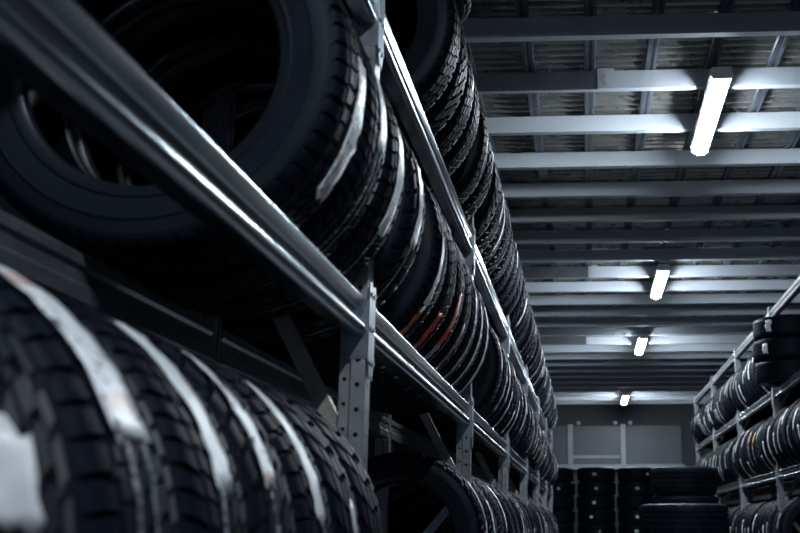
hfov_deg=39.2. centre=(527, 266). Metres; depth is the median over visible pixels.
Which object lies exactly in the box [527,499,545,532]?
tyre
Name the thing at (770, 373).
tyre
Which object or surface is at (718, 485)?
tyre
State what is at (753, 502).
tyre
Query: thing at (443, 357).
tyre
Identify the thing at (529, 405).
tyre
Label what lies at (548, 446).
tyre
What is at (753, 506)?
tyre
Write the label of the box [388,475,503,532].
tyre
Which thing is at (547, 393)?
tyre
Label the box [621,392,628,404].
ceiling lamp
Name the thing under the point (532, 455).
tyre
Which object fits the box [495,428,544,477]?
tyre
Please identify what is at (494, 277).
tyre
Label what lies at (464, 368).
tyre
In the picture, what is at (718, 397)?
tyre
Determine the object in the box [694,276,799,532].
rack
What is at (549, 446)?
tyre
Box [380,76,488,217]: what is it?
tyre
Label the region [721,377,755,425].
tyre
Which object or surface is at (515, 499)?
tyre
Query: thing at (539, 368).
tyre
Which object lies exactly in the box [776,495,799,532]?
tyre
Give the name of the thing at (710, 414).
tyre
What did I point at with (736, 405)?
tyre
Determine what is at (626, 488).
tyre
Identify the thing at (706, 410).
tyre
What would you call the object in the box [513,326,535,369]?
tyre
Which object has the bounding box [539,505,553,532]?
tyre
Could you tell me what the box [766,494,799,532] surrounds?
tyre
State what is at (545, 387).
tyre
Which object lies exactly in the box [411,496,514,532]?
tyre
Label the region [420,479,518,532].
tyre
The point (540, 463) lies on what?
tyre
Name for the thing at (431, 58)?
tyre
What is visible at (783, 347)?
tyre
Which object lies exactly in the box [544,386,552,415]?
tyre
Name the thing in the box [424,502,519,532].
tyre
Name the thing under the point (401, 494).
tyre
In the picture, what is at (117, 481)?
tyre
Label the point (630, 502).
tyre
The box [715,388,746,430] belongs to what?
tyre
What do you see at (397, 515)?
tyre
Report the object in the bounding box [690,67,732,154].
ceiling lamp
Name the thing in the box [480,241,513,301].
tyre
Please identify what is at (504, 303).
tyre
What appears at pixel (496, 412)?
tyre
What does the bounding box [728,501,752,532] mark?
tyre
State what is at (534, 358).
tyre
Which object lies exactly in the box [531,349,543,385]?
tyre
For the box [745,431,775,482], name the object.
tyre
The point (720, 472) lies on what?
tyre
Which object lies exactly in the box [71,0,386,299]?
tyre
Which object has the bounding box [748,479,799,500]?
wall
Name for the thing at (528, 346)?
tyre
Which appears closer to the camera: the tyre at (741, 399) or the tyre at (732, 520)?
the tyre at (741, 399)
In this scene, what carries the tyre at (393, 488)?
on the rack at (55, 48)
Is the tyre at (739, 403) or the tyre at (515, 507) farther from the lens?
the tyre at (739, 403)
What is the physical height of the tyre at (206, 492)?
0.616 m
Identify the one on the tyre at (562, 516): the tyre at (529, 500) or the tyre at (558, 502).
the tyre at (558, 502)
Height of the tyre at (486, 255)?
0.618 m
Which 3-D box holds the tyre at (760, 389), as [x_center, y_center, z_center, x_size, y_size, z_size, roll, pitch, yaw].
[2.360,0.941,10.133,0.616,0.616,0.218,-1,-13,3]
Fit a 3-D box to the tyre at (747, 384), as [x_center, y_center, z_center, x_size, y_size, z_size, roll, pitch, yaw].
[2.381,1.042,10.567,0.620,0.616,0.218,-1,-13,3]
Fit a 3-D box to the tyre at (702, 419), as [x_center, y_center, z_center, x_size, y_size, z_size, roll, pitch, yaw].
[2.600,1.984,14.607,0.616,0.616,0.218,-1,-13,3]
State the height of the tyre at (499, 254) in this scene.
0.638 m
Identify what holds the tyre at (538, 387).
on the rack at (55, 48)
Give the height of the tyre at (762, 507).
0.598 m
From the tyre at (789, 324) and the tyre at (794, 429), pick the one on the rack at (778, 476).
the tyre at (794, 429)
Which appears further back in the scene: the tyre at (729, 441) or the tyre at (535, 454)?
the tyre at (729, 441)
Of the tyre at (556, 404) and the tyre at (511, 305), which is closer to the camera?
the tyre at (511, 305)
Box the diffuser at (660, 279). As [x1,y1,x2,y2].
[652,271,667,298]
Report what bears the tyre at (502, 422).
on the rack at (55, 48)
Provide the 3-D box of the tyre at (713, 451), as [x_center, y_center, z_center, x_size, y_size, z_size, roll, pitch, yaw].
[2.576,2.545,14.018,0.618,0.616,0.218,-1,-13,3]
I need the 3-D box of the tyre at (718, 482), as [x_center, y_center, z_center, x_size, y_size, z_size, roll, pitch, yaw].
[2.549,2.428,13.519,0.619,0.616,0.218,-1,-13,3]
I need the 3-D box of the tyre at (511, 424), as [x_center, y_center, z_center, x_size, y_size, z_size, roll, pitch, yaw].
[-0.340,0.741,6.237,0.600,0.598,0.217,-1,-13,2]
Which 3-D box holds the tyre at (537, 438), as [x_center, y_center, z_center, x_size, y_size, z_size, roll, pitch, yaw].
[-0.219,1.265,8.528,0.616,0.616,0.217,-1,-13,3]
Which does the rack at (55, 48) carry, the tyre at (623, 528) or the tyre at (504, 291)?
the tyre at (504, 291)
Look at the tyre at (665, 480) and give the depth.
10.25 m
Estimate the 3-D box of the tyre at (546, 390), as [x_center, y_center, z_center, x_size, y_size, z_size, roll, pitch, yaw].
[-0.102,1.110,10.909,0.638,0.638,0.217,-1,-13,3]
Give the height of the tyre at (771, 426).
0.616 m
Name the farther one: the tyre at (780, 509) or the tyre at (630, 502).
the tyre at (630, 502)
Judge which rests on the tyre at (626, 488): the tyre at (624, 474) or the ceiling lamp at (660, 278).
the tyre at (624, 474)
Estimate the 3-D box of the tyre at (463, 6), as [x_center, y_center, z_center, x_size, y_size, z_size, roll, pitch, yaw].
[-0.497,-0.980,3.823,0.616,0.210,0.616,-1,-13,3]
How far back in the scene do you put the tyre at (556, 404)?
13.69 m
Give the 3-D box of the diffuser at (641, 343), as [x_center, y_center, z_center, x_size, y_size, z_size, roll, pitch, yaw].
[1.444,1.018,14.080,0.080,0.039,1.106,-1,-13,3]
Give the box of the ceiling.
[462,0,799,404]
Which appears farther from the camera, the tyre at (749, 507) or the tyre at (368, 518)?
the tyre at (749, 507)
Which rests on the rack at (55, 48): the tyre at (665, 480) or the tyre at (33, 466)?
the tyre at (33, 466)
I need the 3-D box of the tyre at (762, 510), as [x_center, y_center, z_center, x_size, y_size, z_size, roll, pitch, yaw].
[2.370,2.389,10.024,0.607,0.607,0.218,-1,-13,3]
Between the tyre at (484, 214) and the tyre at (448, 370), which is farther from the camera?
the tyre at (484, 214)
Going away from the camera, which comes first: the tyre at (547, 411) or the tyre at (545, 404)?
the tyre at (545, 404)
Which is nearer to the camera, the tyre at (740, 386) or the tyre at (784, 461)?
the tyre at (784, 461)
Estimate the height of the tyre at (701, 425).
0.616 m
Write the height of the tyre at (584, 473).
0.219 m
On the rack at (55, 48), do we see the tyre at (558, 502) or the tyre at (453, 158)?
the tyre at (453, 158)
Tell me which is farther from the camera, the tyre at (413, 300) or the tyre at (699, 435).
the tyre at (699, 435)
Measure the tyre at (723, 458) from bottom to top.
0.598 m
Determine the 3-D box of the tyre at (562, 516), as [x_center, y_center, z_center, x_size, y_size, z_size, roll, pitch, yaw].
[0.463,4.015,17.810,0.616,0.219,0.616,-2,-13,10]
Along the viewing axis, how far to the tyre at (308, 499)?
1.51 m
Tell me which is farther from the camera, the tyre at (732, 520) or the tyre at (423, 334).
the tyre at (732, 520)
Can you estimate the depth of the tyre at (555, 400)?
13.25 m
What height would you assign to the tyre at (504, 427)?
0.607 m
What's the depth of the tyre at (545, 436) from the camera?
10.91 m
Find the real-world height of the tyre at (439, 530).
0.616 m
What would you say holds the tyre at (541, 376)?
on the rack at (55, 48)
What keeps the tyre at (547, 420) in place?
on the rack at (55, 48)
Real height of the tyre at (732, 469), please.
0.607 m
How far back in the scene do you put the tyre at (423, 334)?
3.03 m
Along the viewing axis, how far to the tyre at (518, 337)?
7.25 m
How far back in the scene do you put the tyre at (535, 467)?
9.74 m
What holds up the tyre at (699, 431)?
on the rack at (778, 476)
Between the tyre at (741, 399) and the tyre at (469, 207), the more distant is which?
the tyre at (741, 399)
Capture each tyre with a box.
[0,0,365,274]
[0,265,178,532]
[0,315,74,532]
[27,280,246,532]
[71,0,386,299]
[113,317,294,532]
[121,41,404,319]
[177,345,331,532]
[189,83,424,343]
[224,366,359,532]
[244,177,447,368]
[265,384,382,532]
[280,213,456,378]
[321,232,464,387]
[323,246,471,396]
[336,263,478,403]
[342,0,467,151]
[347,9,473,171]
[367,452,487,532]
[369,283,483,409]
[369,291,488,415]
[380,0,459,129]
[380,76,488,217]
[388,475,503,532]
[388,475,507,532]
[389,478,495,532]
[389,486,497,532]
[391,325,502,433]
[394,35,479,189]
[397,475,512,532]
[406,328,507,437]
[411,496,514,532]
[415,350,510,440]
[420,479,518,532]
[423,345,513,443]
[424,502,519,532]
[426,358,516,446]
[435,493,523,532]
[437,493,525,532]
[443,138,492,231]
[445,379,517,449]
[446,386,519,452]
[451,155,499,248]
[452,493,530,532]
[452,505,528,532]
[453,380,522,455]
[454,376,526,457]
[455,0,471,22]
[471,393,532,465]
[471,399,530,463]
[471,403,526,459]
[473,199,510,284]
[473,412,533,467]
[474,406,537,470]
[475,178,503,253]
[475,219,512,292]
[477,416,534,468]
[480,206,504,264]
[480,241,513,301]
[483,238,517,311]
[487,257,519,320]
[488,261,522,326]
[490,413,538,471]
[490,440,538,473]
[491,268,525,334]
[491,420,542,476]
[491,425,540,474]
[492,424,541,475]
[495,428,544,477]
[497,289,526,337]
[497,437,544,478]
[508,491,534,532]
[509,306,533,359]
[510,316,534,364]
[511,288,528,338]
[511,432,545,479]
[512,437,547,481]
[512,447,546,480]
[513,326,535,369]
[513,436,549,483]
[513,446,548,482]
[514,296,530,343]
[514,330,536,373]
[514,447,551,486]
[514,449,550,485]
[515,323,539,378]
[515,446,553,487]
[516,451,552,487]
[519,337,540,379]
[522,500,536,532]
[525,358,544,393]
[527,361,545,398]
[527,452,554,488]
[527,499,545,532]
[527,501,541,532]
[527,503,538,532]
[528,341,541,379]
[529,365,546,402]
[529,500,547,532]
[530,350,542,382]
[530,369,547,405]
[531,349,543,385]
[532,364,548,407]
[537,451,555,489]
[539,376,549,405]
[539,392,553,422]
[539,403,553,424]
[539,496,574,509]
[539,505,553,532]
[539,507,549,532]
[540,382,550,407]
[540,397,554,425]
[540,481,574,495]
[541,390,550,409]
[542,381,551,412]
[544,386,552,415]
[547,400,555,424]
[549,404,556,428]
[551,510,574,523]
[555,467,573,481]
[558,524,574,532]
[576,495,614,509]
[577,467,614,481]
[577,481,615,495]
[577,510,615,523]
[577,524,615,532]
[617,467,651,481]
[617,495,653,509]
[618,481,653,495]
[618,510,639,523]
[618,524,639,532]
[639,503,729,532]
[650,466,716,495]
[652,495,718,503]
[691,419,713,448]
[692,410,713,447]
[694,420,713,446]
[695,408,720,445]
[696,407,721,444]
[698,405,725,443]
[699,404,726,442]
[701,398,728,440]
[703,403,730,439]
[703,450,732,493]
[705,399,733,438]
[707,403,737,436]
[707,451,737,492]
[709,394,737,435]
[709,446,735,492]
[711,390,737,433]
[711,444,739,491]
[713,397,744,432]
[713,441,737,490]
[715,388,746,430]
[715,444,746,490]
[717,384,748,428]
[718,448,751,489]
[719,386,752,427]
[719,436,749,489]
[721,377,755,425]
[722,440,753,488]
[724,379,758,423]
[724,442,760,487]
[726,373,761,421]
[727,436,764,487]
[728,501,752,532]
[730,367,765,419]
[730,508,740,532]
[732,509,740,532]
[733,370,769,417]
[733,437,769,485]
[735,365,772,415]
[735,427,773,484]
[735,499,766,532]
[738,359,772,413]
[739,437,772,484]
[739,500,762,532]
[741,422,775,483]
[742,366,772,410]
[742,500,796,532]
[744,355,785,408]
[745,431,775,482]
[745,502,799,532]
[747,356,788,406]
[747,416,787,481]
[748,497,799,532]
[751,358,794,403]
[752,420,791,480]
[752,501,799,532]
[753,314,799,341]
[753,336,799,363]
[755,358,799,387]
[755,364,797,401]
[755,423,793,479]
[755,499,775,532]
[758,417,799,478]
[758,499,777,532]
[762,415,775,467]
[762,496,785,532]
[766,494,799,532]
[767,404,790,468]
[772,407,791,466]
[773,500,789,532]
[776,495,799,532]
[777,411,797,465]
[781,398,799,463]
[787,402,799,459]
[792,404,799,451]
[796,407,799,439]
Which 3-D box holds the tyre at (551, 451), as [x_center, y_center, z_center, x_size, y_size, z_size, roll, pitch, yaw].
[-0.027,2.090,12.047,0.610,0.607,0.217,-1,-13,3]
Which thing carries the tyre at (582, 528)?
on the tyre
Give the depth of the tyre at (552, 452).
12.45 m
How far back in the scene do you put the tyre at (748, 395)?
10.74 m
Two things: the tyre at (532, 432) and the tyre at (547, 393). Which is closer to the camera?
the tyre at (532, 432)
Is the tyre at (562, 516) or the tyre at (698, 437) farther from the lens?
the tyre at (562, 516)
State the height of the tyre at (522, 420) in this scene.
0.616 m
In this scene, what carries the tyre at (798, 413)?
on the rack at (778, 476)
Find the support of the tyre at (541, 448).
on the rack at (55, 48)
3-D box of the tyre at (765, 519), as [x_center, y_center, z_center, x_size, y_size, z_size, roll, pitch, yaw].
[2.346,2.283,9.591,0.620,0.616,0.218,-1,-13,3]
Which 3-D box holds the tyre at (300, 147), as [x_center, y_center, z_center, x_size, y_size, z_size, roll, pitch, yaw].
[-0.579,-0.301,1.808,0.620,0.616,0.204,-1,-13,3]
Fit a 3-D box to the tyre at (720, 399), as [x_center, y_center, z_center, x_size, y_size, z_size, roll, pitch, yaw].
[2.488,1.518,12.586,0.611,0.607,0.218,-1,-13,3]
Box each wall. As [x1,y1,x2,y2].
[0,194,494,475]
[532,404,747,532]
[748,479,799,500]
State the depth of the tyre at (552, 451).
13.13 m
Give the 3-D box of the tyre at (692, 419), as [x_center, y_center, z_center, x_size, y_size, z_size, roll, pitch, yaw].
[2.681,2.343,16.126,0.607,0.607,0.218,-1,-13,3]
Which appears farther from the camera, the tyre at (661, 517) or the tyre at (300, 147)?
the tyre at (661, 517)
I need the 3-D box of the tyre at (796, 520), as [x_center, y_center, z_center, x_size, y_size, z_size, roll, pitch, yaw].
[2.404,2.541,10.676,0.611,0.607,0.218,-1,-13,3]
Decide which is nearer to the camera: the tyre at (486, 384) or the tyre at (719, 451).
the tyre at (486, 384)
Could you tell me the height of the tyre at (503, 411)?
0.616 m
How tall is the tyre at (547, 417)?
0.618 m
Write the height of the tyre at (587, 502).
0.219 m
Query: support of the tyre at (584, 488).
on the tyre at (587, 502)
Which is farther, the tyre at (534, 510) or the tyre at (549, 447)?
the tyre at (549, 447)
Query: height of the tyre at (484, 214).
0.638 m
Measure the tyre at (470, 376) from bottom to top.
0.616 m
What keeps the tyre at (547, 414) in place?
on the rack at (55, 48)
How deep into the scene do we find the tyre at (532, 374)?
9.03 m
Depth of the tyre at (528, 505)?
8.30 m
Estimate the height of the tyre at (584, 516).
0.219 m
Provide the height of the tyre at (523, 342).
0.628 m
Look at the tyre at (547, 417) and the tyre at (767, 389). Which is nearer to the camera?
the tyre at (767, 389)
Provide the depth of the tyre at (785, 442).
8.57 m
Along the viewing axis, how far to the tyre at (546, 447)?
10.19 m
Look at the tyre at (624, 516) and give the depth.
17.48 m
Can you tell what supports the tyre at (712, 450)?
on the rack at (778, 476)
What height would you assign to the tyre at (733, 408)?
0.616 m
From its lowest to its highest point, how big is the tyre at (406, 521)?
0.616 m
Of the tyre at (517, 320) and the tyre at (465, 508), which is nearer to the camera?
the tyre at (465, 508)
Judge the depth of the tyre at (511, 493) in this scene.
7.59 m
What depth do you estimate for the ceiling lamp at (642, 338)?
13.84 m
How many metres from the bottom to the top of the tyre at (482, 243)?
0.638 m
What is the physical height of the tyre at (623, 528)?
0.219 m
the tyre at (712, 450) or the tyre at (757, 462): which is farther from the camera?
the tyre at (712, 450)
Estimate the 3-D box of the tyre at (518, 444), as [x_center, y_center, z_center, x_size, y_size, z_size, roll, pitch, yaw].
[-0.277,1.008,7.381,0.601,0.598,0.217,-1,-13,3]
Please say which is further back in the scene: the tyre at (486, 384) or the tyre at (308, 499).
the tyre at (486, 384)
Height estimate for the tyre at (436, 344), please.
0.616 m
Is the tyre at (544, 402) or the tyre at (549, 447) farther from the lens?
the tyre at (549, 447)
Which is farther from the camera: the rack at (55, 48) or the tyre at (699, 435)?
the tyre at (699, 435)
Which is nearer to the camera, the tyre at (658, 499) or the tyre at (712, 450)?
the tyre at (658, 499)
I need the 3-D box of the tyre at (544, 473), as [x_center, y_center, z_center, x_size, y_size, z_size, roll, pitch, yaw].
[-0.051,1.995,11.614,0.598,0.598,0.217,-1,-13,3]
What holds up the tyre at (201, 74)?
on the rack at (55, 48)
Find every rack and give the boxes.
[0,0,552,532]
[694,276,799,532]
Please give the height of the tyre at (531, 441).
0.598 m
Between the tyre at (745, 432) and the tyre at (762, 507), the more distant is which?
the tyre at (745, 432)
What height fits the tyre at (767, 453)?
0.616 m
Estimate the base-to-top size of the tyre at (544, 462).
0.616 m
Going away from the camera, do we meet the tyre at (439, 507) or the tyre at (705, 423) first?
the tyre at (439, 507)
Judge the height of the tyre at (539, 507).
0.607 m
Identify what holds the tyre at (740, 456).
on the rack at (778, 476)
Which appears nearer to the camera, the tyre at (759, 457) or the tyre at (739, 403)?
the tyre at (759, 457)
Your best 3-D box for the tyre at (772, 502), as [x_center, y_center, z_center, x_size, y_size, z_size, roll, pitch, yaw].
[2.358,2.333,9.808,0.620,0.616,0.218,-1,-13,3]
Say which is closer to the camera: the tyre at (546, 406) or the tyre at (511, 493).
the tyre at (511, 493)
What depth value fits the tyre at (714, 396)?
13.40 m
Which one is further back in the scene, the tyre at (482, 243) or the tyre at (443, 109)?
the tyre at (482, 243)
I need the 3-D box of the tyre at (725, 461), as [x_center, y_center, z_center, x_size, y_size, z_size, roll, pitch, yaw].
[2.476,2.134,12.213,0.601,0.598,0.218,-1,-13,3]
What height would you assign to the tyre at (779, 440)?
0.598 m
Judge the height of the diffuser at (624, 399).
0.039 m
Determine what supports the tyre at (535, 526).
on the rack at (55, 48)
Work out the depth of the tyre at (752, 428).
10.81 m
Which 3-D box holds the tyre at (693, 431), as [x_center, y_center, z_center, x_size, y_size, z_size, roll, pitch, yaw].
[2.669,2.287,15.910,0.620,0.616,0.218,-1,-13,3]
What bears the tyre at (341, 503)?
on the rack at (55, 48)
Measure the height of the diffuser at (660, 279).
0.039 m
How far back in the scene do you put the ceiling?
7.86 m
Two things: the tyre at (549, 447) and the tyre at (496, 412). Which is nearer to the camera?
the tyre at (496, 412)
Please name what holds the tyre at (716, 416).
on the rack at (778, 476)
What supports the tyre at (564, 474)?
on the tyre at (560, 488)
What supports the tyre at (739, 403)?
on the rack at (778, 476)
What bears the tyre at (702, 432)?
on the rack at (778, 476)
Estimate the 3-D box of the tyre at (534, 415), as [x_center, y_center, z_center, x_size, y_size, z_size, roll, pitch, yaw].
[-0.233,1.200,8.248,0.620,0.616,0.217,-1,-13,3]
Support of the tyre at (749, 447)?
on the rack at (778, 476)
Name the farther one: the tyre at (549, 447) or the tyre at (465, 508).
the tyre at (549, 447)
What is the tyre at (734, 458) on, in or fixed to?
on the rack at (778, 476)
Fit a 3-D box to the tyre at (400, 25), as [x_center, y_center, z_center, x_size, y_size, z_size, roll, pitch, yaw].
[-0.493,-0.593,3.605,0.642,0.638,0.191,-1,-13,3]
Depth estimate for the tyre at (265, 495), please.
1.31 m
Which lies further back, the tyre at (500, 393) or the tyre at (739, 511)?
the tyre at (739, 511)
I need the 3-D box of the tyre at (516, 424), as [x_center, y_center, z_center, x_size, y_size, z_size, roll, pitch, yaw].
[-0.324,0.807,6.517,0.601,0.598,0.217,-1,-13,3]
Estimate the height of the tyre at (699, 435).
0.616 m
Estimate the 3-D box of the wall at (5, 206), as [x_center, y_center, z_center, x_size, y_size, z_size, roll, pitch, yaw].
[-1.405,1.123,7.526,0.100,3.830,29.000,-1,-13,3]
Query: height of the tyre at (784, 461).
0.598 m
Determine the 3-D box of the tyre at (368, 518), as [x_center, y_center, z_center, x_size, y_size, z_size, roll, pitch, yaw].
[-0.565,0.497,1.928,0.616,0.616,0.202,-1,-13,3]
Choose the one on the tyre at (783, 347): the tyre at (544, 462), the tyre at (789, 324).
the tyre at (789, 324)
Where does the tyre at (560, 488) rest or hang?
on the tyre at (558, 502)
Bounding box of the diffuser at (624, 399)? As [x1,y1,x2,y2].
[622,397,627,404]
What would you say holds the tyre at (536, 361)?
on the rack at (55, 48)
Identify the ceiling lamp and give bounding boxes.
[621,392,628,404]
[635,334,647,354]
[650,260,669,298]
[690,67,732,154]
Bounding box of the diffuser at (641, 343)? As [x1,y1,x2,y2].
[636,339,645,354]
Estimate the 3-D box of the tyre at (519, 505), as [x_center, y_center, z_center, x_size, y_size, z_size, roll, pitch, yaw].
[-0.289,1.688,6.995,0.601,0.598,0.217,-1,-13,3]
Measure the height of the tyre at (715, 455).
0.616 m
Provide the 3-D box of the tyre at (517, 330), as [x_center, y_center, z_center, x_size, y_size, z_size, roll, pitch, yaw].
[-0.305,0.229,7.107,0.628,0.628,0.217,-1,-13,3]
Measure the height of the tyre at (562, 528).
0.219 m
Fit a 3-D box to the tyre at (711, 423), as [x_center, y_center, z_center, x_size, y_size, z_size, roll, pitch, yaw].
[2.558,1.827,13.888,0.601,0.598,0.218,-1,-13,3]
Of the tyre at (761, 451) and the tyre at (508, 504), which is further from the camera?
the tyre at (761, 451)
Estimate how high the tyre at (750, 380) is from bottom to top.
0.616 m
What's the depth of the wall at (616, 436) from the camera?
21.71 m
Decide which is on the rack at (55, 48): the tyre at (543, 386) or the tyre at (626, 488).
the tyre at (543, 386)
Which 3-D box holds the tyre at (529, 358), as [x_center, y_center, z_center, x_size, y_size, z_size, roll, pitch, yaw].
[-0.235,0.536,8.402,0.618,0.618,0.217,-1,-13,3]
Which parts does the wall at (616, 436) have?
panel, rail, panel, rail, panel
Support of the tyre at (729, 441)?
on the rack at (778, 476)
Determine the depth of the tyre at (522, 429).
6.87 m
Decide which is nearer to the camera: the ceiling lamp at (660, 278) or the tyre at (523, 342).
the tyre at (523, 342)
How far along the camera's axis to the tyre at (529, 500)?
10.05 m
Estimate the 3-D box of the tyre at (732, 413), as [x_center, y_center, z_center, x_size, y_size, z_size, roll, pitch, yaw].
[2.466,1.417,12.151,0.610,0.607,0.218,-1,-13,3]
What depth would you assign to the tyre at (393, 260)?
2.42 m
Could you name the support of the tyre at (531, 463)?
on the rack at (55, 48)
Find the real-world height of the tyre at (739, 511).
0.607 m
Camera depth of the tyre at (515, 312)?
6.57 m

